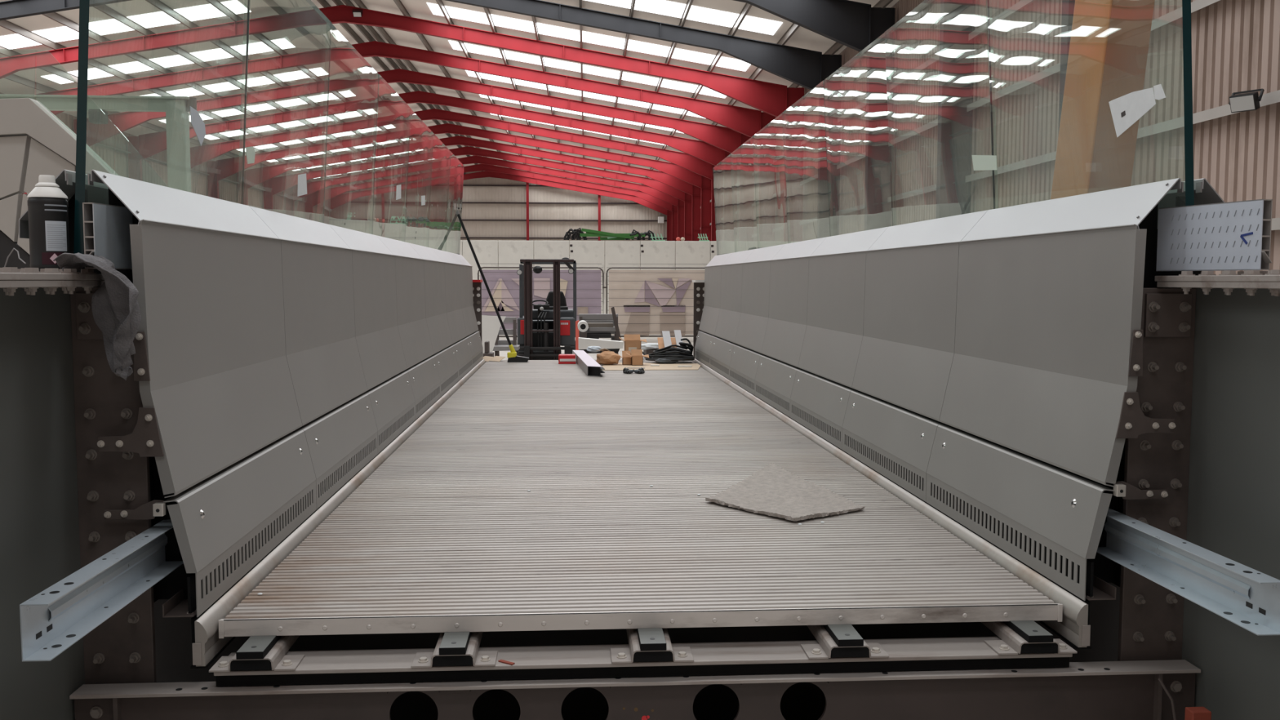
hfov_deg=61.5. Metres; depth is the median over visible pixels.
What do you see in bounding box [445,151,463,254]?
glass balustrade
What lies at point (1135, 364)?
cleat
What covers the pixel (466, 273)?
cladding
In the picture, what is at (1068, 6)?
frame
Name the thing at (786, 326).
cladding
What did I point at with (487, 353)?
block
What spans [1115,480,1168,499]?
cleat
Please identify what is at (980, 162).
paper label
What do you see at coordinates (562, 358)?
case
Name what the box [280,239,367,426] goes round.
cladding
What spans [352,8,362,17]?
floodlight
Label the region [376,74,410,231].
glass balustrade
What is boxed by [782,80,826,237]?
glass balustrade
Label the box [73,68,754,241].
frame
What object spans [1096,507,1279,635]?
channel
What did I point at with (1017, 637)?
bracket
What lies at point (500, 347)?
steel plate
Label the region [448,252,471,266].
coping
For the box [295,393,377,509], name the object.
cladding
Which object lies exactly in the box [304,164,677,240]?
frame
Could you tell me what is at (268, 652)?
bracket
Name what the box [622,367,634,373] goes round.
glove
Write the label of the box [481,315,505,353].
sheet
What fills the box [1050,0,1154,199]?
post
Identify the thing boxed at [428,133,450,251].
glass balustrade
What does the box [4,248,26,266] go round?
wire
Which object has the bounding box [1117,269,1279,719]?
girder
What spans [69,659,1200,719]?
cross beam
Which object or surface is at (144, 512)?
cleat
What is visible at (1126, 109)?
paper note
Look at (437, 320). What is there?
cladding
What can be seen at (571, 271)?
work light
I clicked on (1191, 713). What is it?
timber post
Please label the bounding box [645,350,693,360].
cable
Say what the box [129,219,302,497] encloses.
cladding
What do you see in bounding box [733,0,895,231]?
frame
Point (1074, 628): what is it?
edge trim
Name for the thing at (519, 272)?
work light
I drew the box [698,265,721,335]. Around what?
cladding
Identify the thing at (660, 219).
wall box
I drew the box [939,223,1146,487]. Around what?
cladding
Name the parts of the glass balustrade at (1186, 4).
pane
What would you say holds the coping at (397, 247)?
attached to the support frame at (178, 580)
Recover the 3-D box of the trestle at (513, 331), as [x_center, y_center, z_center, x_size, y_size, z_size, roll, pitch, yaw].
[-2.359,-0.233,18.921,0.376,1.043,0.649,0,4,-4]
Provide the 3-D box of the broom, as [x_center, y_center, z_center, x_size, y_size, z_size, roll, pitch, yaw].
[-1.760,-0.864,12.769,0.926,1.801,0.189,-2,5,-27]
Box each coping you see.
[18,168,278,238]
[248,205,350,248]
[328,224,393,254]
[376,235,422,258]
[408,242,443,262]
[431,248,458,264]
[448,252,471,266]
[705,253,732,266]
[722,248,755,265]
[743,244,785,262]
[771,236,826,260]
[810,226,888,256]
[867,209,988,250]
[960,177,1224,241]
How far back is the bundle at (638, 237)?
34.08 m
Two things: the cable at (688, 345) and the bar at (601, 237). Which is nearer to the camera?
the cable at (688, 345)
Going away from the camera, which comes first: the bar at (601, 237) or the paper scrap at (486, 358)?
the paper scrap at (486, 358)
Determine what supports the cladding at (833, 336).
attached to the support frame at (1101, 566)
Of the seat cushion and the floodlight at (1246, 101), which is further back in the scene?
the seat cushion
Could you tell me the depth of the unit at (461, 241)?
33.80 m
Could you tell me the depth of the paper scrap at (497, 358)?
13.09 m
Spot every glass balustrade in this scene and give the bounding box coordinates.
[306,0,331,222]
[326,22,378,234]
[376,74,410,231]
[408,108,433,247]
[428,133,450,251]
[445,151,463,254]
[712,154,731,255]
[729,136,755,252]
[752,112,785,246]
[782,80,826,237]
[823,32,888,236]
[884,0,929,226]
[986,0,1194,208]
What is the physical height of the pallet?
0.076 m
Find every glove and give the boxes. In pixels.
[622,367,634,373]
[632,367,644,373]
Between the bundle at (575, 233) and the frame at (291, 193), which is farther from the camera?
the frame at (291, 193)
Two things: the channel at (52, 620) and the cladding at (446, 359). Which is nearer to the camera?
the channel at (52, 620)
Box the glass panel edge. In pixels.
[73,0,249,253]
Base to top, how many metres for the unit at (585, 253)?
2.930 m
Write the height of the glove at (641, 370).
0.059 m
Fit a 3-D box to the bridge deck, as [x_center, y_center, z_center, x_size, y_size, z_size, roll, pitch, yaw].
[-0.299,0.396,8.270,2.508,0.054,10.216,0,4,-4]
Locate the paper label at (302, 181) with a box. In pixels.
[297,173,306,196]
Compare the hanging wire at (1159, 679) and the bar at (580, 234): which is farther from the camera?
the bar at (580, 234)
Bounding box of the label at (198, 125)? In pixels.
[190,106,205,146]
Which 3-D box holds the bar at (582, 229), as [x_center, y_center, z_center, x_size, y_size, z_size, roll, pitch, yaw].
[-1.065,-3.998,34.007,1.584,0.329,0.051,0,4,-3]
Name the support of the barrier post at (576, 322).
on the floor
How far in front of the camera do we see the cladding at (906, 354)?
5.15 m
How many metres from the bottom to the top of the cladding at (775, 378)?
0.336 m
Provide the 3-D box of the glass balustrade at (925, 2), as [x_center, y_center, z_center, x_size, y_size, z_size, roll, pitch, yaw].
[1.443,-1.088,5.257,0.106,1.330,1.435,0,4,-4]
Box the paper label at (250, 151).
[245,146,255,164]
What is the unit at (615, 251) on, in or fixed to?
on the floor
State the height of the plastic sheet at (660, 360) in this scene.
0.062 m
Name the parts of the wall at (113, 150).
rail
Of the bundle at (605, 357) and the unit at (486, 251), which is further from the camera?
the unit at (486, 251)
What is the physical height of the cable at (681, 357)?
0.066 m
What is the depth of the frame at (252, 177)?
75.60 m
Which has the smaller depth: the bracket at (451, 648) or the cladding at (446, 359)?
the bracket at (451, 648)
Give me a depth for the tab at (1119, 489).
3.17 m
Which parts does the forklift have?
red panel, mast rail, mast rail, seat, mast rail, mast rail, red panel, lamp arm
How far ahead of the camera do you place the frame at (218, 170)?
69.62 m
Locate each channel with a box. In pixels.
[19,520,183,661]
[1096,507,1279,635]
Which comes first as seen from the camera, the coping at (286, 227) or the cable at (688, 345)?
the coping at (286, 227)
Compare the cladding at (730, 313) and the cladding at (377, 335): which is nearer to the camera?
the cladding at (377, 335)
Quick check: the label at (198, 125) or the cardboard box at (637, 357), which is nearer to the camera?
the label at (198, 125)
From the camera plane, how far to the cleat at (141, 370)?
2.97 m
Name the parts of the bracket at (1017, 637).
foot plate, foot plate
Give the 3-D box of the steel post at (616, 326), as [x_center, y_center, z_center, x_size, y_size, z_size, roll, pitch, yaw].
[-0.387,-0.590,17.456,0.168,0.556,0.080,0,4,-4]
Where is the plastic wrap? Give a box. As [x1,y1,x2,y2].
[640,342,658,350]
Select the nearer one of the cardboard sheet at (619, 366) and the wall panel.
the cardboard sheet at (619, 366)
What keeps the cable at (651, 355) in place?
on the cable at (649, 358)
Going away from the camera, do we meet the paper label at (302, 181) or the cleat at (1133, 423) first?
the cleat at (1133, 423)
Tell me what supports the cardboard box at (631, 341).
on the bridge deck
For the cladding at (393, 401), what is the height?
0.336 m
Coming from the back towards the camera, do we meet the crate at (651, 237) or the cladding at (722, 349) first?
the crate at (651, 237)
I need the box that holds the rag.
[53,252,141,380]
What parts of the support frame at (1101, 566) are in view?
closing plate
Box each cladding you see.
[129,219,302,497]
[163,429,316,617]
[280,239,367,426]
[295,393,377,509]
[351,248,407,390]
[363,371,415,453]
[395,255,433,368]
[403,355,440,419]
[423,259,453,354]
[430,345,458,396]
[444,262,466,343]
[451,337,472,380]
[460,264,478,336]
[464,331,483,367]
[694,330,716,367]
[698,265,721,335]
[710,337,737,378]
[715,262,742,342]
[728,344,763,395]
[734,260,770,353]
[755,355,801,417]
[761,256,808,367]
[790,369,856,448]
[797,250,866,387]
[841,390,945,502]
[852,241,959,421]
[925,424,1114,600]
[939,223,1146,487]
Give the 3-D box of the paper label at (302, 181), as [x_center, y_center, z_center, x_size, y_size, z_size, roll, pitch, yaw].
[-1.661,-0.861,5.293,0.007,0.125,0.190,0,4,-3]
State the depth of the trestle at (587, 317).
17.95 m
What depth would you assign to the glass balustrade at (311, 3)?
5.72 m
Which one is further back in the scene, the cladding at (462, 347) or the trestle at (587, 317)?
the trestle at (587, 317)
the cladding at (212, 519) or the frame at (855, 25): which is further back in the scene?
the frame at (855, 25)
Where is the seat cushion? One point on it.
(551, 308)
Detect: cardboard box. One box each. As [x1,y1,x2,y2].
[617,351,631,364]
[619,334,646,351]
[626,349,648,365]
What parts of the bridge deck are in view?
edge trim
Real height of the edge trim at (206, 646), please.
0.138 m
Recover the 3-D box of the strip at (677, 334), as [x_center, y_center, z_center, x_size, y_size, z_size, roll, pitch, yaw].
[0.495,-0.198,13.436,0.083,0.331,0.508,0,4,-5]
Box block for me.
[483,341,493,356]
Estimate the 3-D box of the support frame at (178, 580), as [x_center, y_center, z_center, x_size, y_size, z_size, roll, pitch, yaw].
[-1.797,-0.264,7.970,0.420,1.235,10.025,0,4,-4]
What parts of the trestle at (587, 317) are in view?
leg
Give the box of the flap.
[596,348,617,354]
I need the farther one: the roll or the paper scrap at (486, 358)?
the roll
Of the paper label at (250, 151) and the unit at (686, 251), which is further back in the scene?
the unit at (686, 251)
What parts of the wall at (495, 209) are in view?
wind post, rail, rail, rail, rail, wind post, wind post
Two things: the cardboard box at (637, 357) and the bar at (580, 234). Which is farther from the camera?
the bar at (580, 234)
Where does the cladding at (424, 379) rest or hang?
attached to the support frame at (178, 580)
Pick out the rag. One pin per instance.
(116, 311)
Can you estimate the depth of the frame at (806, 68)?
34.56 m
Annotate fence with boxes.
[605,263,707,341]
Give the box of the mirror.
[533,266,542,273]
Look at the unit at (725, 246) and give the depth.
34.22 m
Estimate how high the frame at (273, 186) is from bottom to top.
11.775 m
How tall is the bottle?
0.252 m
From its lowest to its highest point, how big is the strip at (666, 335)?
0.318 m
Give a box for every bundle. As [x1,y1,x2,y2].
[564,227,586,239]
[595,351,620,364]
[625,229,655,239]
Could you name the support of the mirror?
attached to the forklift
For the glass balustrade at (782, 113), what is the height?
1.330 m
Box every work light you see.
[516,269,522,275]
[568,268,573,274]
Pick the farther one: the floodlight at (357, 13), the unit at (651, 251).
the floodlight at (357, 13)
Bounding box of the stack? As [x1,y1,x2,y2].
[643,349,657,359]
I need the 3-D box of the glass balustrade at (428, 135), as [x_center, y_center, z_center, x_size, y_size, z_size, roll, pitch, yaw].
[-1.928,-1.396,9.342,0.102,1.330,1.435,0,4,-4]
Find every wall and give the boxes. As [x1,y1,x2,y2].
[0,92,322,222]
[328,170,666,261]
[700,0,1279,275]
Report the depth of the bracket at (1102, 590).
3.25 m
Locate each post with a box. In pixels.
[575,320,578,350]
[610,306,621,340]
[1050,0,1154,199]
[1184,706,1211,719]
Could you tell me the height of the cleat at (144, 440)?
0.138 m
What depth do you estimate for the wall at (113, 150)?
62.46 m
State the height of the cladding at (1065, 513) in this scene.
0.336 m
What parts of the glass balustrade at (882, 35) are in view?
pane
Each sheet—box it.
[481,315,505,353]
[601,362,700,370]
[654,358,678,363]
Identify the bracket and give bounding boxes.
[162,589,196,617]
[208,635,304,672]
[410,631,497,667]
[610,627,693,663]
[800,623,888,659]
[981,620,1077,655]
[1085,574,1116,599]
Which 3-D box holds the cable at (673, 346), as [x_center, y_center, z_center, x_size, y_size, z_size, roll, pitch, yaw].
[0.391,-0.126,12.979,0.480,0.134,0.405,0,4,-4]
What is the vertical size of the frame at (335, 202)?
11.775 m
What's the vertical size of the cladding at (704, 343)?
0.336 m
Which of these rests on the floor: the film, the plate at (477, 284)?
the plate at (477, 284)
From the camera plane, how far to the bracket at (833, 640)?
3.13 m
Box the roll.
[577,320,588,350]
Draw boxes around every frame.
[0,0,841,238]
[0,4,804,241]
[0,93,196,192]
[22,40,776,241]
[66,173,370,613]
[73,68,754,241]
[127,90,737,240]
[190,108,723,240]
[207,123,711,241]
[237,135,701,240]
[262,146,692,240]
[285,155,684,240]
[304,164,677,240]
[321,170,671,240]
[708,182,1202,596]
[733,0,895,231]
[935,0,975,218]
[1057,0,1075,136]
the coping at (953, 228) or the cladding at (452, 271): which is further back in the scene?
the cladding at (452, 271)
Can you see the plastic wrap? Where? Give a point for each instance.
(649, 346)
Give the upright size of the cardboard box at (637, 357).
0.175 m
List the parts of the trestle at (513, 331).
leg, leg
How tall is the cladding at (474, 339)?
0.336 m
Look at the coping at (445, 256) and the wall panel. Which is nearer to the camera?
the coping at (445, 256)
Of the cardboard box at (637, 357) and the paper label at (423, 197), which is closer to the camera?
the paper label at (423, 197)
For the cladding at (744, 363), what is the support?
attached to the support frame at (1101, 566)
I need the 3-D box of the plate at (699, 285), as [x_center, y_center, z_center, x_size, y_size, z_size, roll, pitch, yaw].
[0.816,-0.152,13.432,0.300,1.690,0.350,0,4,-4]
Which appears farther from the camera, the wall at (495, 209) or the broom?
the wall at (495, 209)
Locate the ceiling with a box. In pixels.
[0,0,898,194]
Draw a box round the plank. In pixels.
[1155,199,1272,271]
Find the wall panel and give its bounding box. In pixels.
[477,266,604,338]
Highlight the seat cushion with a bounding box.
[543,306,568,310]
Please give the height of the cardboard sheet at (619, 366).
0.020 m
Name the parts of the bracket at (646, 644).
foot plate, foot plate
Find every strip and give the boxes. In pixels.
[662,330,671,347]
[674,329,684,349]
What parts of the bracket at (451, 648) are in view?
foot plate, foot plate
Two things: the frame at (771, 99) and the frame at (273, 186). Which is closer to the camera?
the frame at (771, 99)
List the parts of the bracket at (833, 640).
foot plate, foot plate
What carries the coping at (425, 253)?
attached to the support frame at (178, 580)
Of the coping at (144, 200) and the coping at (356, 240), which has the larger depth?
the coping at (356, 240)
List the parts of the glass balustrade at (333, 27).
pane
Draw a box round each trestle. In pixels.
[494,316,517,356]
[578,314,617,354]
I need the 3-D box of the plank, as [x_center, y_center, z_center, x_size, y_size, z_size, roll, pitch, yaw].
[1.628,-0.349,3.060,0.034,0.189,0.397,-1,4,-15]
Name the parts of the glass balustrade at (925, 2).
pane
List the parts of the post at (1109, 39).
panel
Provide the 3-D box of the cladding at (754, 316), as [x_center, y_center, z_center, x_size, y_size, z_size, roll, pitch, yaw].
[1.007,-0.487,9.587,0.101,0.775,1.432,0,4,-4]
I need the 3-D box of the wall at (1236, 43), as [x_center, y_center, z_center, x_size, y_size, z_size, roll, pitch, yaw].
[6.045,-6.169,44.324,0.240,9.131,114.600,0,4,-3]
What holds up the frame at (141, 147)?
on the floor
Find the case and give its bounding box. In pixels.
[558,354,575,364]
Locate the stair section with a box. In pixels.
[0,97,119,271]
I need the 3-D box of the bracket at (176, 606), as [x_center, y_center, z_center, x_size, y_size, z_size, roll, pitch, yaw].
[-1.313,0.694,3.204,0.085,0.037,0.355,0,4,-4]
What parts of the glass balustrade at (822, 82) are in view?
pane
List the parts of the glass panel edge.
pane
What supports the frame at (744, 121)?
on the floor
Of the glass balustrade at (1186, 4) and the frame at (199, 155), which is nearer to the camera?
the glass balustrade at (1186, 4)
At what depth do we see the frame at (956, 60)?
23.01 m
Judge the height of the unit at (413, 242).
2.930 m
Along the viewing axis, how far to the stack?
14.69 m
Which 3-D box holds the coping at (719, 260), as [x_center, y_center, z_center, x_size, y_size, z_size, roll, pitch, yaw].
[1.004,-1.128,12.425,0.324,0.186,1.432,0,4,-4]
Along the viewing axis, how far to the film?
13.16 m
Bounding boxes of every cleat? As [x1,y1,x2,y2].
[97,407,164,457]
[103,499,164,519]
[133,331,150,381]
[1115,391,1175,438]
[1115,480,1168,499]
[1128,329,1143,376]
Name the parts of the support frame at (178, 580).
closing plate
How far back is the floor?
29.60 m
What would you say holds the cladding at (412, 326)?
attached to the support frame at (178, 580)
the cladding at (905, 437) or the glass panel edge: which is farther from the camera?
the cladding at (905, 437)
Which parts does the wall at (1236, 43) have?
rail, rail, rail, rail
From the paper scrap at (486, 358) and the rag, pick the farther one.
the paper scrap at (486, 358)
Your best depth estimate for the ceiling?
44.15 m
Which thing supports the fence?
on the floor
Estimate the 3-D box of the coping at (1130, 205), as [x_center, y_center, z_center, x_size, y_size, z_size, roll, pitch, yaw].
[1.565,-0.490,3.852,0.324,0.186,1.432,0,4,-4]
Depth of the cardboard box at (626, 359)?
12.47 m
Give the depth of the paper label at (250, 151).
4.42 m
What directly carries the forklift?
on the floor
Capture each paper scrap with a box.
[483,355,494,361]
[488,355,505,361]
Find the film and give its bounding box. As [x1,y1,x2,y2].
[586,346,600,351]
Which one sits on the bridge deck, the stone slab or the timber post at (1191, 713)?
the stone slab
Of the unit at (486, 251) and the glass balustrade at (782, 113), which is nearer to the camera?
the glass balustrade at (782, 113)
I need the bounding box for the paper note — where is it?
[1108,84,1165,137]
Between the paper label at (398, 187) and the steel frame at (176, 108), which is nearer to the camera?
the paper label at (398, 187)
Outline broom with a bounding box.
[457,209,528,362]
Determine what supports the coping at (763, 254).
attached to the support frame at (1101, 566)
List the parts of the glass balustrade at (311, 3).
pane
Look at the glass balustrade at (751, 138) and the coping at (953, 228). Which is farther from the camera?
the glass balustrade at (751, 138)
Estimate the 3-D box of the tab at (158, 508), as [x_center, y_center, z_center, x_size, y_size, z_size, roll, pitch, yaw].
[-1.345,0.418,3.008,0.028,0.035,0.025,0,4,-4]
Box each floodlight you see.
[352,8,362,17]
[1228,88,1264,112]
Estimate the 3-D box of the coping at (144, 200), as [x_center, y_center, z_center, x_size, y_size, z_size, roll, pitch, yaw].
[-1.579,-0.479,3.647,0.324,0.186,1.432,0,4,-4]
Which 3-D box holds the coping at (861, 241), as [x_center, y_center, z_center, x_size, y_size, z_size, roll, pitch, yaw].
[1.378,-0.703,6.710,0.324,0.186,1.432,0,4,-4]
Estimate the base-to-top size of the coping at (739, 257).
0.186 m
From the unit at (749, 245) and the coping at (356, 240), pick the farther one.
the unit at (749, 245)
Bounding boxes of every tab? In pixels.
[152,502,165,516]
[1112,484,1125,497]
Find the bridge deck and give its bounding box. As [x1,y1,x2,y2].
[218,360,1062,638]
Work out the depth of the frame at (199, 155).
63.74 m
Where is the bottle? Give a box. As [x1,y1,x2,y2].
[26,174,69,269]
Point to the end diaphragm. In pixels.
(173, 635)
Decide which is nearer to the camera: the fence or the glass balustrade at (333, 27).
the glass balustrade at (333, 27)
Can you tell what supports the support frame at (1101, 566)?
on the floor
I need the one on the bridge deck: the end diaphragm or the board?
the board
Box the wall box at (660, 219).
[657,216,664,223]
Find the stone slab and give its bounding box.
[705,462,865,521]
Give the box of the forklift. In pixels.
[516,257,576,359]
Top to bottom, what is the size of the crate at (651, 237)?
0.239 m
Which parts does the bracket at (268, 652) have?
foot plate, foot plate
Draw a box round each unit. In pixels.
[398,240,418,244]
[459,240,462,255]
[462,240,498,279]
[497,240,533,269]
[533,240,568,270]
[569,240,604,314]
[604,240,639,314]
[640,240,675,270]
[675,240,710,270]
[710,240,745,260]
[745,240,780,250]
[780,241,796,244]
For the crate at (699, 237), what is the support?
on the unit at (686, 251)
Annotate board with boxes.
[657,337,676,349]
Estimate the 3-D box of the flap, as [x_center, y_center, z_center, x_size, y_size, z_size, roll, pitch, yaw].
[-0.388,-0.095,12.586,0.264,0.094,0.157,-1,4,-14]
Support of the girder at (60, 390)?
on the floor
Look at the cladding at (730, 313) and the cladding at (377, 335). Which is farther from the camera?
the cladding at (730, 313)
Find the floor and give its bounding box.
[492,334,693,359]
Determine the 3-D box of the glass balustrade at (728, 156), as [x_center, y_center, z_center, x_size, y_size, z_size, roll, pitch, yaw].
[0.980,-1.619,12.398,0.100,1.330,1.430,0,4,-4]
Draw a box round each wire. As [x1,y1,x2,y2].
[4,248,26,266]
[1158,678,1176,719]
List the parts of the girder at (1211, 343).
plate, lap plate, splice plate, flange plate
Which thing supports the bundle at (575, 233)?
on the unit at (585, 253)
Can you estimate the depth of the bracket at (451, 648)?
3.06 m
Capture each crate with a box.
[650,233,665,240]
[697,233,709,240]
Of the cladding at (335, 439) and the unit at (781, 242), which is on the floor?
the unit at (781, 242)
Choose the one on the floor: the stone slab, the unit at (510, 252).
the unit at (510, 252)
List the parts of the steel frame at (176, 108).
post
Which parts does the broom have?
handle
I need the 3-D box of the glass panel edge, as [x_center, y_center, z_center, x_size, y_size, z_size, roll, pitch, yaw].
[-1.553,-0.971,3.627,0.104,1.330,1.435,0,4,-4]
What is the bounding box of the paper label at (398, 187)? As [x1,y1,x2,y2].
[395,184,400,199]
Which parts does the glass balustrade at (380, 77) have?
pane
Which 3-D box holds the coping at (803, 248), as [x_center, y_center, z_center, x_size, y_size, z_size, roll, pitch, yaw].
[1.284,-0.809,8.138,0.324,0.186,1.432,0,4,-4]
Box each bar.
[579,233,644,236]
[581,228,631,239]
[600,236,625,239]
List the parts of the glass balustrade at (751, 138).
pane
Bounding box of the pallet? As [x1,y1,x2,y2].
[580,348,619,353]
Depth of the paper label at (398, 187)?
8.18 m
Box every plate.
[472,280,482,340]
[493,344,519,351]
[692,280,706,357]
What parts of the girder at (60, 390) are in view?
splice plate, flange plate, lap plate, plate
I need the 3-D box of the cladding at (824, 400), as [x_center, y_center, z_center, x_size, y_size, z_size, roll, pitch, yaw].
[1.134,0.285,6.767,0.086,0.336,1.432,0,4,-4]
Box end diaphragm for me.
[154,582,1119,719]
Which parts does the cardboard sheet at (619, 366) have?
foam strip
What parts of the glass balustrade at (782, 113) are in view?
pane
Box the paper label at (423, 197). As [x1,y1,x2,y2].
[421,195,425,205]
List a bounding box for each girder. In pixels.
[0,266,156,719]
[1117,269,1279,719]
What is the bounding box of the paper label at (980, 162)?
[971,155,996,170]
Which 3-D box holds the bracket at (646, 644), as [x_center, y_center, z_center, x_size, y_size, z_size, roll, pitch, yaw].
[0.027,0.824,3.227,0.236,0.062,0.342,0,4,-4]
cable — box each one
[639,347,688,357]
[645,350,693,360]
[651,356,694,359]
[653,344,692,354]
[678,337,693,351]
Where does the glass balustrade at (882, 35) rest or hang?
attached to the support frame at (1101, 566)
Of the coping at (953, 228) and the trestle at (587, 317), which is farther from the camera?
the trestle at (587, 317)
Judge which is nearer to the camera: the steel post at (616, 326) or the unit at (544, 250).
the steel post at (616, 326)

